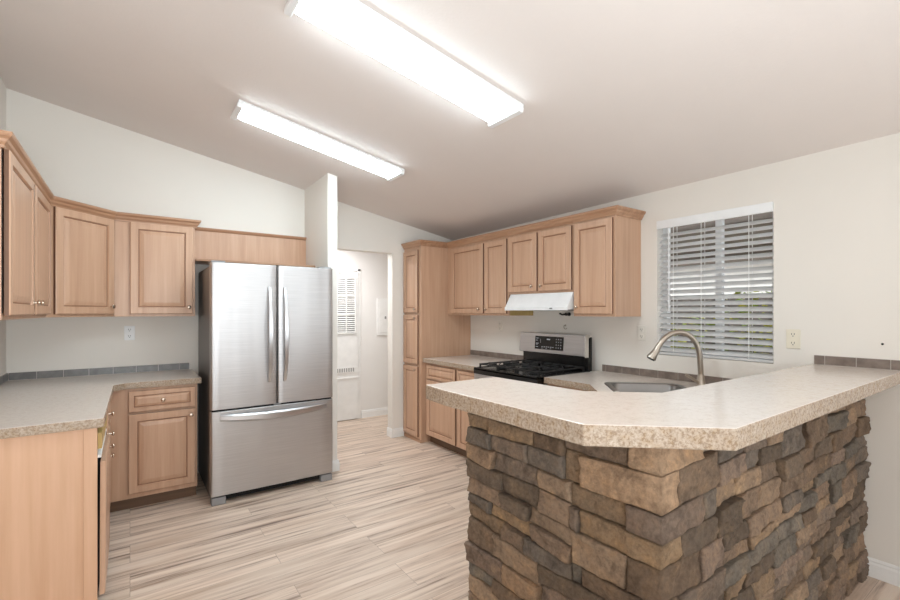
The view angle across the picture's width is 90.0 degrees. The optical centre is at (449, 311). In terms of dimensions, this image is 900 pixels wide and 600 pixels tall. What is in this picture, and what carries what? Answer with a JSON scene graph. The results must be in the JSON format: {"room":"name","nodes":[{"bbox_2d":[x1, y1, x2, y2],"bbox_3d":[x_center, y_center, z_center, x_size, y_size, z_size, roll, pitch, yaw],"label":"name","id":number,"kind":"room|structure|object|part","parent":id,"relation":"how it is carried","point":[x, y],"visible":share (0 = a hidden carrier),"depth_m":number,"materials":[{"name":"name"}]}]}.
{"room":"kitchen","nodes":[
{"label":"kitchen","id":0,"kind":"room"},
{"bbox_2d":[0,77,5,375],"bbox_3d":[-2.655,-0.157,2.370,0.120,3.154,2.100,0,0,-35],"label":"wall","id":1,"kind":"structure","parent":0,"point":[2,86],"depth_m":3.16,"materials":[{"name":"white paint"}]},
{"bbox_2d":[0,130,53,319],"bbox_3d":[-2.322,-0.358,2.306,0.344,0.786,1.282,0,0,-35],"label":"upper cabinet","id":2,"kind":"object","parent":1,"relation":"attached to","point":[25,197],"visible":1,"depth_m":2.13,"materials":[{"name":"brown wood"}]},
{"bbox_3d":[-2.050,-0.338,2.151,0.020,0.705,0.597,0,0,-35],"label":"door","id":3,"kind":"part","parent":2,"relation":"part of","materials":[{"name":"brown wood"}]},
{"bbox_3d":[-2.328,-0.720,2.302,0.328,0.062,1.282,0,0,-35],"label":"crown moulding","id":4,"kind":"part","parent":2,"relation":"part of","materials":[{"name":"brown wood"}]},
{"bbox_3d":[-2.417,-0.338,2.668,0.020,0.705,0.570,0,0,-35],"label":"door","id":5,"kind":"part","parent":2,"relation":"part of","materials":[{"name":"brown wood"}]},
{"bbox_2d":[46,196,116,316],"bbox_3d":[-2.755,-0.358,3.176,0.646,0.786,0.667,0,0,-35],"label":"upper cabinet","id":6,"kind":"object","parent":1,"relation":"attached to","point":[82,234],"visible":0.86,"depth_m":3.11,"materials":[{"name":"brown wood"}]},
{"bbox_3d":[-2.546,-0.720,3.140,0.041,0.062,0.497,0,0,8],"label":"crown moulding","id":7,"kind":"part","parent":6,"relation":"part of","materials":[{"name":"brown wood"}]},
{"bbox_2d":[0,363,188,384],"bbox_3d":[-2.218,0.471,2.852,1.149,0.058,1.819,0,0,-35],"label":"tile backsplash","id":8,"kind":"structure","parent":1,"relation":"attached to","point":[6,377],"depth_m":3.53,"materials":[{"name":"tile"}]},
{"bbox_2d":[6,88,451,472],"bbox_3d":[-3.263,-0.157,3.294,8.000,3.154,0.110,0,0,-35],"label":"wall","id":9,"kind":"structure","parent":0,"point":[82,158],"depth_m":3.75,"materials":[{"name":"white paint"}]},
{"bbox_2d":[124,326,134,339],"bbox_3d":[-2.619,0.172,3.678,0.072,0.116,0.009,0,0,-35],"label":"wall outlet","id":10,"kind":"object","parent":9,"relation":"attached to","point":[129,331],"visible":1,"depth_m":3.67,"materials":[{"name":"white plastic"}]},
{"bbox_2d":[114,212,200,316],"bbox_3d":[-2.365,-0.358,3.653,0.575,0.786,0.340,0,0,-35],"label":"upper cabinet","id":11,"kind":"object","parent":9,"relation":"attached to","point":[154,256],"visible":1,"depth_m":3.52,"materials":[{"name":"brown wood"}]},
{"bbox_3d":[-2.346,-0.720,3.626,0.575,0.062,0.251,0,0,-35],"label":"crown moulding","id":12,"kind":"part","parent":11,"relation":"part of","materials":[{"name":"brown wood"}]},
{"bbox_3d":[-2.274,-0.338,3.559,0.419,0.705,0.020,0,0,-35],"label":"door","id":13,"kind":"part","parent":11,"relation":"part of","materials":[{"name":"brown wood"}]},
{"bbox_2d":[195,227,314,267],"bbox_3d":[-1.765,-0.579,4.088,0.985,0.318,0.328,0,0,-35],"label":"wood panel","id":14,"kind":"object","parent":9,"relation":"attached to","point":[229,246],"visible":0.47,"depth_m":4.14,"materials":[{"name":"brown wood"}]},
{"bbox_3d":[-1.839,-0.724,4.192,0.985,0.028,0.065,0,0,-35],"label":"moulding","id":15,"kind":"part","parent":14,"relation":"part of","materials":[{"name":"brown wood"}]},
{"bbox_3d":[-1.765,-0.429,4.088,0.985,0.018,0.328,0,0,-35],"label":"shelf","id":16,"kind":"part","parent":14,"relation":"part of","materials":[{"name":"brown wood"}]},
{"bbox_2d":[387,427,403,437],"bbox_3d":[-0.627,1.370,5.159,0.158,0.100,0.125,0,0,-35],"label":"baseboard","id":17,"kind":"structure","parent":9,"relation":"attached to","point":[397,432],"depth_m":5.11,"materials":[{"name":"white paint"}]},
{"bbox_2d":[305,173,336,459],"bbox_3d":[-1.233,0.054,4.271,0.090,2.733,0.650,0,0,-35],"label":"wall","id":18,"kind":"structure","parent":0,"point":[321,196],"depth_m":4.03,"materials":[{"name":"white paint"}]},
{"bbox_2d":[332,459,339,471],"bbox_3d":[-1.258,1.370,4.305,0.120,0.100,0.765,0,0,-35],"label":"baseboard","id":19,"kind":"structure","parent":18,"relation":"attached to","point":[335,463],"depth_m":4.01,"materials":[{"name":"white paint"}]},
{"bbox_2d":[337,250,387,421],"bbox_3d":[-2.296,-0.157,5.300,4.100,3.154,0.100,0,0,-35],"label":"wall","id":20,"kind":"structure","parent":0,"point":[373,266],"depth_m":6.11,"materials":[{"name":"white paint"}]},
{"bbox_2d":[337,271,357,420],"bbox_3d":[-1.468,0.442,5.794,0.603,1.933,0.052,0,0,-35],"label":"door","id":21,"kind":"structure","parent":20,"relation":"in","point":[347,282],"depth_m":5.87,"materials":[{"name":"white paint"}]},
{"bbox_2d":[337,276,355,333],"bbox_3d":[-1.452,-0.088,5.786,0.512,0.740,0.021,0,0,-35],"label":"return air grille","id":22,"kind":"object","parent":21,"relation":"attached to","point":[346,285],"depth_m":5.86,"materials":[{"name":"white paint"}]},
{"bbox_2d":[337,367,355,373],"bbox_3d":[-1.446,0.757,5.795,0.500,0.075,0.010,0,0,-35],"label":"vent","id":23,"kind":"object","parent":21,"relation":"attached to","point":[340,370],"depth_m":5.86,"materials":[{"name":"white paint"}]},
{"bbox_3d":[-1.461,0.865,5.784,0.603,0.020,0.011,0,0,-35],"label":"rail","id":24,"kind":"part","parent":21,"relation":"part of","materials":[{"name":"white paint"}]},
{"bbox_2d":[337,268,360,418],"bbox_3d":[-1.484,0.425,5.806,0.710,1.990,0.014,0,0,-35],"label":"trim","id":25,"kind":"structure","parent":20,"relation":"attached to","point":[343,269],"depth_m":6.00,"materials":[{"name":"white paint"}]},
{"bbox_2d":[361,407,387,417],"bbox_3d":[-0.890,1.370,6.229,0.730,0.100,0.014,0,0,-35],"label":"baseboard","id":26,"kind":"structure","parent":20,"relation":"attached to","point":[379,411],"depth_m":6.12,"materials":[{"name":"white paint"}]},
{"bbox_2d":[377,298,387,334],"bbox_3d":[-0.893,0.065,6.217,0.250,0.510,0.030,0,0,-35],"label":"breaker panel","id":27,"kind":"object","parent":20,"relation":"attached to","point":[382,303],"visible":0.69,"depth_m":6.18,"materials":[{"name":"white paint"}]},
{"bbox_3d":[-0.890,0.065,6.213,0.200,0.430,0.005,0,0,-35],"label":"door","id":28,"kind":"part","parent":27,"relation":"part of","materials":[{"name":"white paint"}]},
{"bbox_2d":[0,0,899,239],"bbox_3d":[-1.014,-1.352,0.261,8.150,1.015,9.900,0,0,-35],"label":"ceiling","id":29,"kind":"structure","parent":0,"point":[621,99],"depth_m":2.50,"materials":[{"name":"white paint"}]},
{"bbox_2d":[231,99,404,181],"bbox_3d":[-0.946,-1.252,3.389,1.251,0.279,0.239,0,0,-35],"label":"ceiling light","id":30,"kind":"object","parent":29,"relation":"attached to","point":[247,112],"visible":1,"depth_m":3.29,"materials":[{"name":"white plastic"}]},
{"bbox_2d":[284,0,523,127],"bbox_3d":[-0.169,-1.266,2.297,1.251,0.279,0.274,0,0,-35],"label":"ceiling light","id":31,"kind":"object","parent":29,"relation":"attached to","point":[353,22],"visible":1,"depth_m":2.21,"materials":[{"name":"white plastic"}]},
{"bbox_2d":[98,414,899,599],"bbox_3d":[-1.014,1.470,0.261,8.150,0.100,9.900,0,0,-35],"label":"floor","id":32,"kind":"structure","parent":0,"point":[392,523],"depth_m":2.82,"materials":[{"name":"wood"}]},
{"bbox_2d":[0,428,97,599],"bbox_3d":[-1.920,0.983,1.963,0.602,0.875,0.027,0,0,-35],"label":"end panel","id":33,"kind":"object","parent":32,"relation":"on","point":[49,482],"visible":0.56,"depth_m":2.03,"materials":[{"name":"brown wood"}]},
{"bbox_2d":[98,417,109,594],"bbox_3d":[-2.082,0.989,2.234,0.616,0.862,0.598,0,0,-35],"label":"appliance","id":34,"kind":"object","parent":32,"relation":"on","point":[103,439],"visible":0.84,"depth_m":2.21,"materials":[{"name":"brown wood"}]},
{"bbox_2d":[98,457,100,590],"bbox_3d":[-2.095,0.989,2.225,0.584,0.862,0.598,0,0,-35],"label":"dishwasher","id":35,"kind":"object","parent":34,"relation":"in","point":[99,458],"depth_m":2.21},
{"bbox_3d":[-1.857,0.618,2.394,0.032,0.075,0.594,0,0,-35],"label":"rail","id":36,"kind":"part","parent":34,"relation":"part of","materials":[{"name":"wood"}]},
{"bbox_2d":[106,402,114,502],"bbox_3d":[-2.432,0.983,2.724,0.650,0.875,0.598,0,0,-35],"label":"base cabinet","id":37,"kind":"object","parent":32,"relation":"on","point":[108,427],"visible":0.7,"depth_m":2.87,"materials":[{"name":"brown wood"}]},
{"bbox_2d":[0,369,200,438],"bbox_3d":[-2.202,0.522,2.851,1.174,0.044,1.839,0,0,-35],"label":"countertop","id":38,"kind":"structure","parent":37,"relation":"on","point":[49,405],"depth_m":2.57,"materials":[{"name":"stone"}]},
{"bbox_3d":[-2.184,0.770,2.868,0.020,0.080,0.515,0,0,-35],"label":"drawer","id":39,"kind":"part","parent":37,"relation":"part of","materials":[{"name":"brown wood"}]},
{"bbox_3d":[-2.184,0.640,2.868,0.020,0.160,0.515,0,0,-35],"label":"drawer","id":40,"kind":"part","parent":37,"relation":"part of","materials":[{"name":"brown wood"}]},
{"bbox_3d":[-2.184,1.096,2.868,0.020,0.408,0.515,0,0,-35],"label":"drawer","id":41,"kind":"part","parent":37,"relation":"part of","materials":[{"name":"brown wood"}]},
{"bbox_2d":[110,384,196,512],"bbox_3d":[-2.314,0.983,3.506,0.548,0.875,0.640,0,0,-35],"label":"base cabinet","id":42,"kind":"object","parent":32,"relation":"on","point":[154,439],"visible":0.91,"depth_m":3.27,"materials":[{"name":"brown wood"}]},
{"bbox_3d":[-2.110,0.640,3.307,0.415,0.150,0.020,0,0,-35],"label":"drawer","id":43,"kind":"part","parent":42,"relation":"part of","materials":[{"name":"brown wood"}]},
{"bbox_3d":[-2.110,1.012,3.307,0.415,0.565,0.020,0,0,-35],"label":"door","id":44,"kind":"part","parent":42,"relation":"part of","materials":[{"name":"brown wood"}]},
{"bbox_2d":[198,260,331,505],"bbox_3d":[-1.574,0.520,3.834,0.919,1.800,0.877,0,0,-35],"label":"refrigerator","id":45,"kind":"object","parent":32,"relation":"on","point":[265,331],"visible":1,"depth_m":3.50,"materials":[{"name":"silver metal"}]},
{"bbox_3d":[-1.572,0.177,3.438,0.463,1.085,0.081,0,0,-35],"label":"door","id":46,"kind":"part","parent":45,"relation":"part of","materials":[{"name":"silver metal"}]},
{"bbox_3d":[-1.386,1.044,3.570,0.919,0.620,0.081,0,0,-35],"label":"freezer drawer","id":47,"kind":"part","parent":45,"relation":"part of","materials":[{"name":"silver metal"}]},
{"bbox_3d":[-1.392,0.175,3.485,0.040,0.740,0.069,0,0,-35],"label":"handle","id":48,"kind":"part","parent":45,"relation":"part of","materials":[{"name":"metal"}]},
{"bbox_3d":[-1.343,0.790,3.510,0.803,0.065,0.081,0,0,-35],"label":"handle","id":49,"kind":"part","parent":45,"relation":"part of","materials":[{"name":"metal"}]},
{"bbox_3d":[-1.297,0.175,3.552,0.040,0.740,0.069,0,0,-35],"label":"handle","id":50,"kind":"part","parent":45,"relation":"part of","materials":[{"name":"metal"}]},
{"bbox_3d":[-1.194,0.177,3.706,0.449,1.085,0.081,0,0,-35],"label":"door","id":51,"kind":"part","parent":45,"relation":"part of","materials":[{"name":"silver metal"}]},
{"bbox_2d":[401,239,470,442],"bbox_3d":[-0.151,0.322,5.186,0.732,2.197,0.409,0,0,-35],"label":"pantry cabinet","id":52,"kind":"object","parent":32,"relation":"on","point":[429,331],"visible":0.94,"depth_m":4.99,"materials":[{"name":"brown wood"}]},
{"bbox_3d":[-0.440,0.981,5.029,0.020,0.769,0.306,0,0,-35],"label":"door","id":53,"kind":"part","parent":52,"relation":"part of","materials":[{"name":"brown wood"}]},
{"bbox_3d":[-0.440,0.302,5.029,0.020,0.540,0.306,0,0,-35],"label":"door","id":54,"kind":"part","parent":52,"relation":"part of","materials":[{"name":"brown wood"}]},
{"bbox_3d":[-0.440,-0.336,5.029,0.020,0.688,0.306,0,0,-35],"label":"door","id":55,"kind":"part","parent":52,"relation":"part of","materials":[{"name":"brown wood"}]},
{"bbox_3d":[-0.421,1.403,5.016,0.008,0.035,0.372,0,0,-35],"label":"trim","id":56,"kind":"part","parent":52,"relation":"part of","materials":[{"name":"brown wood"}]},
{"bbox_3d":[-0.281,-0.746,5.093,0.392,0.062,0.409,0,0,-35],"label":"crown moulding","id":57,"kind":"part","parent":52,"relation":"part of","materials":[{"name":"brown wood"}]},
{"bbox_2d":[426,363,473,456],"bbox_3d":[0.258,0.983,4.685,0.645,0.875,0.957,0,0,-35],"label":"base cabinet","id":58,"kind":"object","parent":32,"relation":"on","point":[446,427],"visible":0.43,"depth_m":4.56,"materials":[{"name":"brown wood"}]},
{"bbox_3d":[-0.096,0.641,4.644,0.020,0.147,0.520,0,0,-35],"label":"drawer","id":59,"kind":"part","parent":58,"relation":"part of","materials":[{"name":"brown wood"}]},
{"bbox_3d":[-0.096,1.025,4.644,0.020,0.590,0.520,0,0,-35],"label":"door","id":60,"kind":"part","parent":58,"relation":"part of","materials":[{"name":"brown wood"}]},
{"bbox_3d":[0.174,1.025,4.265,0.020,0.590,0.340,0,0,-35],"label":"door","id":61,"kind":"part","parent":58,"relation":"part of","materials":[{"name":"brown wood"}]},
{"bbox_3d":[0.174,0.641,4.265,0.020,0.147,0.340,0,0,-35],"label":"drawer","id":62,"kind":"part","parent":58,"relation":"part of","materials":[{"name":"brown wood"}]},
{"bbox_2d":[423,355,521,370],"bbox_3d":[0.252,0.522,4.679,0.664,0.044,0.960,0,0,-35],"label":"countertop","id":63,"kind":"structure","parent":58,"relation":"on","point":[468,362],"depth_m":4.64,"materials":[{"name":"laminate"}]},
{"bbox_2d":[474,332,591,384],"bbox_3d":[0.701,0.806,3.928,0.745,1.227,0.782,0,0,-35],"label":"gas range","id":64,"kind":"object","parent":32,"relation":"on","point":[544,354],"visible":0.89,"depth_m":3.92,"materials":[{"name":"black metal"}]},
{"bbox_3d":[0.454,0.603,3.750,0.032,0.100,0.774,0,0,-35],"label":"panel","id":65,"kind":"part","parent":64,"relation":"part of","materials":[{"name":"silver metal"}]},
{"bbox_2d":[474,363,589,383],"bbox_3d":[0.698,0.524,3.924,0.635,0.056,0.778,0,0,-35],"label":"cooktop","id":66,"kind":"object","parent":64,"relation":"in","point":[487,371],"depth_m":3.77,"materials":[{"name":"black metal"}]},
{"bbox_3d":[0.917,0.286,4.089,0.044,0.187,0.770,0,0,-35],"label":"control panel","id":67,"kind":"part","parent":64,"relation":"part of","materials":[{"name":"silver metal"}]},
{"bbox_2d":[547,384,587,390],"bbox_3d":[1.109,0.983,3.462,0.675,0.875,0.433,0,0,-35],"label":"base cabinet","id":68,"kind":"object","parent":32,"relation":"on","point":[547,384],"visible":0.02,"depth_m":3.33,"materials":[{"name":"brown wood"}]},
{"bbox_2d":[464,399,870,599],"bbox_3d":[1.165,0.894,2.176,2.083,1.052,0.905,0,0,-35],"label":"bar","id":69,"kind":"object","parent":32,"relation":"on","point":[783,515],"visible":0.87,"depth_m":1.60,"materials":[{"name":"brown stone"}]},
{"bbox_2d":[426,364,899,450],"bbox_3d":[1.113,0.335,2.099,2.251,0.060,1.080,0,0,-35],"label":"countertop","id":70,"kind":"structure","parent":69,"relation":"on","point":[736,414],"depth_m":1.50,"materials":[{"name":"stone"}]},
{"bbox_3d":[0.734,0.982,1.983,0.750,0.875,0.638,0,0,-35],"label":"base cabinet","id":71,"kind":"object","parent":32,"relation":"on","visible":0},
{"bbox_2d":[544,371,695,391],"bbox_3d":[0.938,0.522,2.669,1.877,0.044,1.521,0,0,-35],"label":"countertop","id":72,"kind":"structure","parent":71,"relation":"on","point":[594,380],"depth_m":3.33,"materials":[{"name":"laminate"}]},
{"bbox_2d":[604,382,686,392],"bbox_3d":[1.282,0.587,2.846,0.500,0.187,0.620,0,0,10],"label":"sink","id":73,"kind":"object","parent":72,"relation":"in","point":[614,386],"visible":0.23,"depth_m":3.11,"materials":[{"name":"metal"}]},
{"bbox_2d":[647,330,705,385],"bbox_3d":[1.510,0.308,2.990,0.392,0.383,0.083,0,0,-1],"label":"faucet","id":74,"kind":"object","parent":72,"relation":"on","point":[653,354],"visible":0.94,"depth_m":2.98,"materials":[{"name":"silver metal"}]},
{"bbox_3d":[1.531,0.274,2.999,0.315,0.314,0.035,0,0,0],"label":"spout","id":75,"kind":"part","parent":74,"relation":"part of","materials":[{"name":"silver metal"}]},
{"bbox_3d":[1.603,0.441,2.976,0.114,0.075,0.020,0,0,-18],"label":"lever handle","id":76,"kind":"part","parent":74,"relation":"part of","materials":[{"name":"silver metal"}]},
{"bbox_2d":[452,133,899,566],"bbox_3d":[2.238,0.222,2.573,0.130,2.396,9.900,0,0,-35],"label":"wall","id":77,"kind":"structure","parent":0,"point":[836,211],"depth_m":2.61,"materials":[{"name":"white paint"}]},
{"bbox_2d":[447,230,532,315],"bbox_3d":[0.378,-0.371,4.745,0.380,0.812,1.002,0,0,-35],"label":"upper cabinet","id":78,"kind":"object","parent":77,"relation":"attached to","point":[477,265],"visible":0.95,"depth_m":4.58,"materials":[{"name":"brown wood"}]},
{"bbox_3d":[0.176,-0.340,4.770,0.020,0.710,0.550,0,0,-35],"label":"door","id":79,"kind":"part","parent":78,"relation":"part of","materials":[{"name":"brown wood"}]},
{"bbox_3d":[0.248,-0.746,4.654,0.041,0.062,1.000,0,0,-35],"label":"crown moulding","id":80,"kind":"part","parent":78,"relation":"part of","materials":[{"name":"brown wood"}]},
{"bbox_3d":[0.443,-0.340,4.395,0.020,0.710,0.320,0,0,-35],"label":"door","id":81,"kind":"part","parent":78,"relation":"part of","materials":[{"name":"brown wood"}]},
{"bbox_3d":[0.697,-0.011,4.359,0.308,0.088,0.002,0,0,-35],"label":"panel","id":82,"kind":"part","parent":78,"relation":"part of","materials":[{"name":"brown wood"}]},
{"bbox_2d":[470,350,522,359],"bbox_3d":[0.518,0.470,4.869,0.010,0.060,0.956,0,0,-35],"label":"tile backsplash","id":83,"kind":"structure","parent":77,"relation":"attached to","point":[472,352],"depth_m":4.88,"materials":[{"name":"tile"}]},
{"bbox_2d":[505,215,573,294],"bbox_3d":[0.890,-0.471,4.026,0.380,0.612,0.767,0,0,-35],"label":"upper cabinet","id":84,"kind":"object","parent":77,"relation":"attached to","point":[540,254],"visible":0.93,"depth_m":3.88,"materials":[{"name":"brown wood"}]},
{"bbox_3d":[0.657,-0.440,4.093,0.020,0.516,0.360,0,0,-35],"label":"door","id":85,"kind":"part","parent":84,"relation":"part of","materials":[{"name":"brown wood"}]},
{"bbox_3d":[0.761,-0.746,3.934,0.041,0.062,0.767,0,0,-35],"label":"crown moulding","id":86,"kind":"part","parent":84,"relation":"part of","materials":[{"name":"brown wood"}]},
{"bbox_2d":[505,292,573,310],"bbox_3d":[0.884,-0.087,4.005,0.407,0.151,0.738,0,0,-35],"label":"range hood","id":87,"kind":"object","parent":84,"relation":"attached to","point":[561,301],"visible":0.87,"depth_m":3.85,"materials":[{"name":"white metal"}]},
{"bbox_3d":[0.878,-0.441,3.783,0.020,0.518,0.357,0,0,-35],"label":"door","id":88,"kind":"part","parent":84,"relation":"part of","materials":[{"name":"brown wood"}]},
{"bbox_2d":[571,205,645,316],"bbox_3d":[1.236,-0.371,3.539,0.380,0.812,0.424,0,0,-35],"label":"upper cabinet","id":89,"kind":"object","parent":77,"relation":"attached to","point":[607,240],"visible":1,"depth_m":3.42,"materials":[{"name":"brown wood"}]},
{"bbox_3d":[1.100,-0.344,3.472,0.020,0.717,0.352,0,0,-35],"label":"door","id":90,"kind":"part","parent":89,"relation":"part of","materials":[{"name":"brown wood"}]},
{"bbox_3d":[1.240,-0.746,3.542,0.368,0.062,0.424,0,0,-35],"label":"crown moulding","id":91,"kind":"part","parent":89,"relation":"part of","materials":[{"name":"brown wood"}]},
{"bbox_2d":[637,326,645,340],"bbox_3d":[1.491,0.164,3.502,0.009,0.116,0.072,0,0,-35],"label":"wall outlet","id":92,"kind":"object","parent":77,"relation":"attached to","point":[641,330],"visible":1,"depth_m":3.50,"materials":[{"name":"white plastic"}]},
{"bbox_2d":[602,364,731,383],"bbox_3d":[1.709,0.470,3.194,0.010,0.060,1.465,0,0,-35],"label":"tile backsplash","id":93,"kind":"structure","parent":77,"relation":"attached to","point":[676,376],"depth_m":3.39,"materials":[{"name":"tile"}]},
{"bbox_2d":[663,212,772,359],"bbox_3d":[1.871,-0.181,3.158,0.050,1.007,0.756,0,0,-35],"label":"window","id":94,"kind":"structure","parent":77,"relation":"in","point":[768,215],"depth_m":3.12,"materials":[{"name":"white glass"}]},
{"bbox_2d":[656,202,772,362],"bbox_3d":[1.806,-0.182,3.112,0.075,1.003,0.754,0,0,-35],"label":"window blind","id":95,"kind":"object","parent":94,"relation":"attached to","point":[763,207],"visible":0.81,"depth_m":3.06,"materials":[{"name":"white plastic"}]},
{"bbox_3d":[1.665,-0.167,3.328,0.054,0.937,0.004,0,0,-35],"label":"ladder cord","id":96,"kind":"part","parent":95,"relation":"part of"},
{"bbox_3d":[1.780,-0.167,3.167,0.054,0.937,0.004,0,0,-35],"label":"ladder cord","id":97,"kind":"part","parent":95,"relation":"part of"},
{"bbox_3d":[1.816,0.310,3.117,0.048,0.017,0.742,0,0,-35],"label":"rail","id":98,"kind":"part","parent":95,"relation":"part of","materials":[{"name":"white plastic"}]},
{"bbox_3d":[1.953,-0.167,2.924,0.054,0.937,0.004,0,0,-35],"label":"ladder cord","id":99,"kind":"part","parent":95,"relation":"part of","materials":[{"name":"white fabric"}]},
{"bbox_2d":[786,329,800,348],"bbox_3d":[2.061,0.162,2.702,0.009,0.116,0.072,0,0,-35],"label":"wall outlet","id":100,"kind":"object","parent":77,"relation":"attached to","point":[793,336],"visible":1,"depth_m":2.70,"materials":[{"name":"beige plastic"}]},
{"bbox_2d":[790,332,795,337],"bbox_3d":[2.058,0.136,2.701,0.003,0.037,0.032,0,0,-35],"label":"receptacle","id":101,"kind":"object","parent":100,"relation":"attached to","point":[792,334],"depth_m":2.70,"materials":[{"name":"beige plastic"}]},
{"bbox_2d":[790,340,795,345],"bbox_3d":[2.058,0.188,2.701,0.003,0.037,0.032,0,0,-35],"label":"receptacle","id":102,"kind":"object","parent":100,"relation":"attached to","point":[792,342],"depth_m":2.70,"materials":[{"name":"beige plastic"}]},
{"bbox_2d":[814,355,899,370],"bbox_3d":[2.237,0.278,2.453,0.010,0.055,0.405,0,0,-35],"label":"tile backsplash","id":103,"kind":"structure","parent":77,"relation":"attached to","point":[882,364],"depth_m":2.46,"materials":[{"name":"tile"}]},
{"bbox_2d":[867,557,899,586],"bbox_3d":[3.598,1.370,0.534,0.014,0.100,4.700,0,0,-35],"label":"baseboard","id":104,"kind":"structure","parent":77,"relation":"attached to","point":[880,570],"depth_m":2.37,"materials":[{"name":"white paint"}]}
]}

